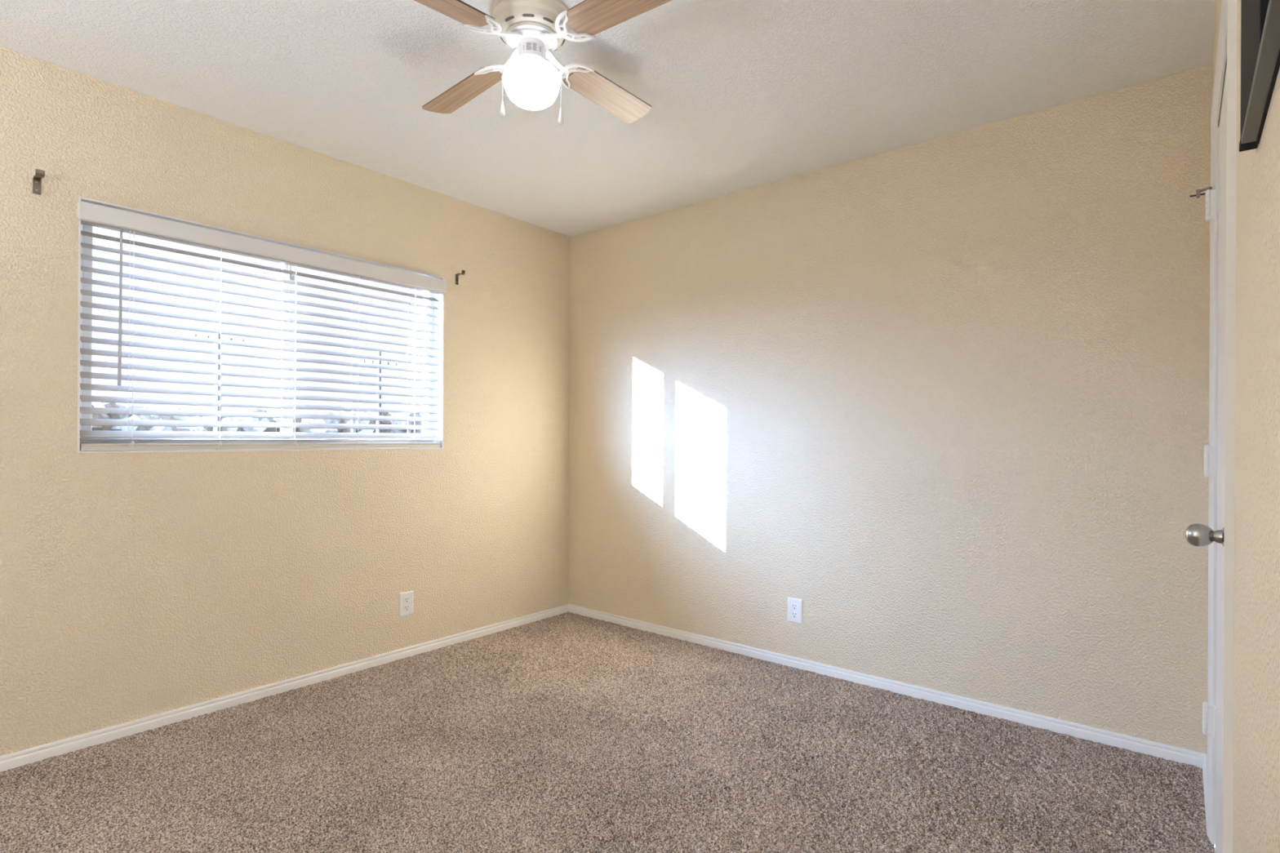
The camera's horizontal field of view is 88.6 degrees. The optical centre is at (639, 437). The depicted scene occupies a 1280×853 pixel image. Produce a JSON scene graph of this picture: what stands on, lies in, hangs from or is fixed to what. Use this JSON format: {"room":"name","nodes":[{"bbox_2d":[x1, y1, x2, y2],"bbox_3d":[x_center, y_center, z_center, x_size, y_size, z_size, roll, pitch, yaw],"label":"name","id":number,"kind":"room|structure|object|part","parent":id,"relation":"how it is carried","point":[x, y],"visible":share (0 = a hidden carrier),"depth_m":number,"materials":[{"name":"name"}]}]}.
{"room":"empty bedroom","nodes":[
{"label":"empty bedroom","id":0,"kind":"room"},
{"bbox_2d":[0,46,570,755],"bbox_3d":[-1.984,-0.092,2.314,0.160,2.420,4.920,0,0,39],"label":"wall","id":1,"kind":"structure","parent":0,"point":[134,585],"depth_m":2.63,"materials":[{"name":"beige paint"}]},
{"bbox_2d":[32,168,44,195],"bbox_3d":[-1.972,-0.837,2.151,0.060,0.066,0.023,0,0,39],"label":"curtain bracket","id":2,"kind":"object","parent":1,"relation":"attached to","point":[39,174],"visible":1,"depth_m":2.16,"materials":[{"name":"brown metal"}]},
{"bbox_3d":[-1.994,-0.830,2.169,0.003,0.050,0.021,0,0,39],"label":"plate","id":3,"kind":"part","parent":2,"relation":"part of","materials":[{"name":"silver metal"}]},
{"bbox_3d":[-1.973,-0.858,2.152,0.058,0.018,0.022,0,0,39],"label":"arm","id":4,"kind":"part","parent":2,"relation":"part of","materials":[{"name":"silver metal"}]},
{"bbox_2d":[77,195,444,453],"bbox_3d":[-1.526,-0.385,2.860,0.152,0.882,1.450,0,0,39],"label":"window","id":5,"kind":"structure","parent":1,"relation":"in","point":[85,239],"depth_m":2.86,"materials":[{"name":"white plastic"}]},
{"bbox_3d":[-1.763,-0.398,2.613,0.024,0.801,0.710,0,0,39],"label":"sliding sash","id":6,"kind":"part","parent":5,"relation":"part of","materials":[{"name":"clear glass"}]},
{"bbox_2d":[76,200,447,450],"bbox_3d":[-1.478,-0.376,2.811,0.108,0.856,1.444,0,0,39],"label":"window blind","id":7,"kind":"object","parent":5,"relation":"attached to","point":[122,221],"visible":0.94,"depth_m":2.67,"materials":[{"name":"white plastic"}]},
{"bbox_3d":[-1.880,-0.364,2.405,0.003,0.765,0.001,0,0,39],"label":"ladder cord","id":8,"kind":"part","parent":7,"relation":"part of","materials":[{"name":"white fabric"}]},
{"bbox_3d":[-1.839,-0.384,2.362,0.002,0.725,0.006,0,0,39],"label":"lift cord","id":9,"kind":"part","parent":7,"relation":"part of","materials":[{"name":"white fabric"}]},
{"bbox_3d":[-1.831,-0.384,2.372,0.002,0.725,0.006,0,0,39],"label":"lift cord","id":10,"kind":"part","parent":7,"relation":"part of","materials":[{"name":"white fabric"}]},
{"bbox_3d":[-1.834,-0.365,2.375,0.006,0.763,0.001,0,0,39],"label":"ladder cord","id":11,"kind":"part","parent":7,"relation":"part of","materials":[{"name":"white fabric"}]},
{"bbox_3d":[-1.702,-0.363,2.622,0.003,0.765,0.001,0,0,39],"label":"ladder cord","id":12,"kind":"part","parent":7,"relation":"part of","materials":[{"name":"white fabric"}]},
{"bbox_3d":[-1.656,-0.364,2.592,0.006,0.763,0.001,0,0,39],"label":"ladder cord","id":13,"kind":"part","parent":7,"relation":"part of","materials":[{"name":"white fabric"}]},
{"bbox_3d":[-1.497,0.036,2.830,0.054,0.023,1.421,0,0,39],"label":"rail","id":14,"kind":"part","parent":7,"relation":"part of","materials":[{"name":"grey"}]},
{"bbox_3d":[-1.521,-0.363,2.842,0.003,0.765,0.001,0,0,39],"label":"ladder cord","id":15,"kind":"part","parent":7,"relation":"part of","materials":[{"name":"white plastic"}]},
{"bbox_3d":[-1.476,-0.363,2.812,0.006,0.763,0.001,0,0,39],"label":"ladder cord","id":16,"kind":"part","parent":7,"relation":"part of","materials":[{"name":"white fabric"}]},
{"bbox_3d":[-1.343,-0.362,3.058,0.003,0.765,0.001,0,0,39],"label":"ladder cord","id":17,"kind":"part","parent":7,"relation":"part of","materials":[{"name":"white fabric"}]},
{"bbox_3d":[-1.298,-0.362,3.028,0.006,0.763,0.001,0,0,39],"label":"ladder cord","id":18,"kind":"part","parent":7,"relation":"part of","materials":[{"name":"white fabric"}]},
{"bbox_3d":[-1.160,-0.361,3.281,0.003,0.765,0.001,0,0,39],"label":"ladder cord","id":19,"kind":"part","parent":7,"relation":"part of","materials":[{"name":"white fabric"}]},
{"bbox_3d":[-1.114,-0.361,3.251,0.006,0.763,0.001,0,0,39],"label":"ladder cord","id":20,"kind":"part","parent":7,"relation":"part of","materials":[{"name":"white fabric"}]},
{"bbox_2d":[0,604,568,772],"bbox_3d":[-1.930,1.052,2.251,0.014,0.055,4.700,0,0,39],"label":"baseboard","id":21,"kind":"structure","parent":1,"relation":"attached to","point":[17,759],"depth_m":2.64,"materials":[{"name":"white paint"}]},
{"bbox_2d":[399,591,413,617],"bbox_3d":[-1.142,0.814,3.211,0.008,0.116,0.076,0,0,39],"label":"wall outlet","id":22,"kind":"object","parent":1,"relation":"attached to","point":[406,598],"visible":1,"depth_m":3.21,"materials":[{"name":"white plastic"}]},
{"bbox_2d":[404,604,409,611],"bbox_3d":[-1.141,0.834,3.210,0.003,0.028,0.033,0,0,39],"label":"receptacle","id":23,"kind":"object","parent":22,"relation":"attached to","point":[406,607],"depth_m":3.21,"materials":[{"name":"grey plastic"}]},
{"bbox_2d":[404,596,409,603],"bbox_3d":[-1.140,0.795,3.210,0.003,0.028,0.033,0,0,39],"label":"receptacle","id":24,"kind":"object","parent":22,"relation":"attached to","point":[406,599],"depth_m":3.21,"materials":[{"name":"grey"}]},
{"bbox_2d":[455,270,465,284],"bbox_3d":[-0.935,-0.832,3.413,0.060,0.066,0.018,0,0,39],"label":"curtain bracket","id":25,"kind":"object","parent":1,"relation":"attached to","point":[463,273],"visible":1,"depth_m":3.42,"materials":[{"name":"brown metal"}]},
{"bbox_3d":[-0.956,-0.824,3.430,0.003,0.050,0.016,0,0,39],"label":"plate","id":26,"kind":"part","parent":25,"relation":"part of","materials":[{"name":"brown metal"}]},
{"bbox_2d":[0,611,1214,852],"bbox_3d":[-0.776,1.077,1.302,2.995,0.015,4.700,0,0,39],"label":"floor","id":27,"kind":"structure","parent":0,"point":[567,732],"depth_m":2.12,"materials":[{"name":"brown carpet"}]},
{"bbox_2d":[0,0,1217,236],"bbox_3d":[-0.774,-1.306,1.323,3.278,0.120,4.920,0,0,39],"label":"ceiling","id":28,"kind":"structure","parent":0,"point":[741,95],"depth_m":2.25,"materials":[{"name":"white paint"}]},
{"bbox_2d":[413,0,671,124],"bbox_3d":[-0.320,-1.084,1.940,0.779,0.318,0.779,0,0,-5],"label":"ceiling fan","id":29,"kind":"object","parent":28,"relation":"hanging from","point":[535,29],"visible":1,"depth_m":1.89,"materials":[{"name":"beige wood"}]},
{"bbox_3d":[-0.536,-1.127,1.682,0.115,0.049,0.341,0,0,39],"label":"blade","id":30,"kind":"part","parent":29,"relation":"part of","materials":[{"name":"brown wood"}]},
{"bbox_3d":[-0.577,-1.133,2.156,0.341,0.047,0.115,0,0,39],"label":"blade","id":31,"kind":"part","parent":29,"relation":"part of","materials":[{"name":"brown wood"}]},
{"bbox_3d":[-0.320,-1.032,1.940,0.166,0.118,0.166,0,0,39],"label":"globe","id":32,"kind":"part","parent":29,"relation":"part of","materials":[{"name":"white glass"}]},
{"bbox_2d":[523,42,541,51],"bbox_3d":[-0.312,-1.132,1.905,0.052,0.020,0.010,0,0,-11],"label":"print","id":33,"kind":"object","parent":29,"relation":"on","point":[527,46],"depth_m":1.90,"materials":[{"name":"grey"}]},
{"bbox_3d":[-0.257,-1.046,1.940,0.049,0.150,0.002,0,0,0],"label":"pull chain","id":34,"kind":"part","parent":29,"relation":"part of","materials":[{"name":"silver metal"}]},
{"bbox_3d":[-0.103,-1.143,2.198,0.115,0.034,0.341,0,0,39],"label":"blade","id":35,"kind":"part","parent":29,"relation":"part of","materials":[{"name":"brown wood"}]},
{"bbox_3d":[-0.061,-1.136,1.723,0.341,0.036,0.115,0,0,39],"label":"blade","id":36,"kind":"part","parent":29,"relation":"part of","materials":[{"name":"brown wood"}]},
{"bbox_2d":[568,64,1211,754],"bbox_3d":[0.806,-0.078,3.126,3.118,2.420,0.120,0,0,39],"label":"wall","id":37,"kind":"structure","parent":0,"point":[945,398],"depth_m":2.70,"materials":[{"name":"beige paint"}]},
{"bbox_2d":[787,596,802,624],"bbox_3d":[0.732,0.819,3.100,0.076,0.116,0.008,0,0,39],"label":"wall outlet","id":38,"kind":"object","parent":37,"relation":"attached to","point":[794,605],"visible":1,"depth_m":3.10,"materials":[{"name":"white plastic"}]},
{"bbox_2d":[791,611,797,617],"bbox_3d":[0.730,0.838,3.099,0.033,0.028,0.003,0,0,39],"label":"receptacle","id":39,"kind":"object","parent":38,"relation":"attached to","point":[793,614],"depth_m":3.10,"materials":[{"name":"grey plastic"}]},
{"bbox_2d":[791,603,797,609],"bbox_3d":[0.730,0.799,3.099,0.033,0.028,0.003,0,0,39],"label":"receptacle","id":40,"kind":"object","parent":38,"relation":"attached to","point":[793,606],"depth_m":3.10,"materials":[{"name":"grey plastic"}]},
{"bbox_2d":[568,604,1205,768],"bbox_3d":[0.711,1.067,3.113,2.998,0.055,0.014,0,0,39],"label":"baseboard","id":41,"kind":"structure","parent":37,"relation":"attached to","point":[1180,755],"depth_m":2.70,"materials":[{"name":"white paint"}]},
{"bbox_2d":[1211,0,1279,852],"bbox_3d":[0.429,-0.079,0.316,0.110,2.420,4.700,0,0,39],"label":"wall","id":42,"kind":"structure","parent":0,"point":[1256,616],"depth_m":0.83,"materials":[{"name":"beige paint"}]},
{"bbox_2d":[1202,754,1207,830],"bbox_3d":[1.716,1.072,1.986,0.014,0.055,0.477,0,0,39],"label":"baseboard","id":43,"kind":"structure","parent":42,"relation":"attached to","point":[1205,761],"depth_m":2.02,"materials":[{"name":"white paint"}]},
{"bbox_2d":[1185,61,1226,852],"bbox_3d":[1.306,0.118,1.493,0.104,1.926,0.715,0,0,39],"label":"door","id":44,"kind":"structure","parent":42,"relation":"in","point":[1197,535],"depth_m":1.61,"materials":[{"name":"white paint"}]},
{"bbox_3d":[1.095,0.191,1.284,0.045,0.045,0.045,0,0,39],"label":"knob","id":45,"kind":"part","parent":44,"relation":"part of","materials":[{"name":"silver metal"}]},
{"bbox_2d":[1190,186,1212,198],"bbox_3d":[1.524,-0.664,1.782,0.018,0.021,0.047,0,0,-29],"label":"door stop","id":46,"kind":"object","parent":44,"relation":"attached to","point":[1197,194],"visible":1,"depth_m":1.78,"materials":[{"name":"silver metal"}]},
{"bbox_3d":[1.525,-0.664,1.782,0.017,0.021,0.025,0,0,-31],"label":"arm","id":47,"kind":"part","parent":46,"relation":"part of","materials":[{"name":"silver metal"}]},
{"bbox_3d":[1.329,0.118,1.468,0.035,1.926,0.705,0,0,39],"label":"panel","id":48,"kind":"part","parent":44,"relation":"part of","materials":[{"name":"white paint"}]},
{"bbox_2d":[1206,0,1237,852],"bbox_3d":[1.351,0.104,1.448,0.123,1.980,0.822,0,0,39],"label":"door frame","id":49,"kind":"structure","parent":42,"relation":"attached to","point":[1227,41],"depth_m":1.17,"materials":[{"name":"white paint"}]},
{"bbox_2d":[1239,0,1279,151],"bbox_3d":[0.529,-0.636,0.535,0.018,0.534,0.802,0,0,39],"label":"picture frame","id":50,"kind":"object","parent":42,"relation":"attached to","point":[1260,19],"visible":1,"depth_m":0.71,"materials":[{"name":"black metal"}]},
{"bbox_3d":[0.697,-0.636,0.738,0.016,0.511,0.270,0,0,39],"label":"upright plate","id":51,"kind":"part","parent":50,"relation":"part of","materials":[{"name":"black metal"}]},
{"label":"outside","id":52,"kind":"structure","parent":0,"visible":0},
{"bbox_3d":[-81.900,1.368,109.920,259.700,0.300,380.000,0,0,39],"label":"ground","id":53,"kind":"structure","parent":52,"visible":0},
{"bbox_2d":[193,333,244,431],"bbox_3d":[-35.121,-3.745,54.694,0.575,10.550,3.800,0,0,39],"label":"utility pole","id":54,"kind":"object","parent":53,"relation":"on","point":[218,335],"visible":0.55,"depth_m":54.54,"materials":[{"name":"grey"}]},
{"bbox_2d":[91,402,422,433],"bbox_3d":[-38.201,-1.096,67.426,16.093,5.113,82.941,0,0,39],"label":"brush line","id":55,"kind":"object","parent":53,"relation":"on","point":[112,405],"visible":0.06,"depth_m":60.42,"materials":[{"name":"green plant"}]},
{"bbox_2d":[351,413,355,432],"bbox_3d":[-19.258,-0.008,44.155,0.120,3.150,0.240,0,0,39],"label":"marker post","id":56,"kind":"object","parent":53,"relation":"on","point":[353,421],"visible":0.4,"depth_m":44.09,"materials":[{"name":"grey"}]},
{"bbox_2d":[363,351,396,432],"bbox_3d":[-24.834,-3.342,62.481,0.575,9.850,3.500,0,0,39],"label":"utility pole","id":57,"kind":"object","parent":53,"relation":"on","point":[379,353],"visible":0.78,"depth_m":62.34,"materials":[{"name":"grey"}]}
]}

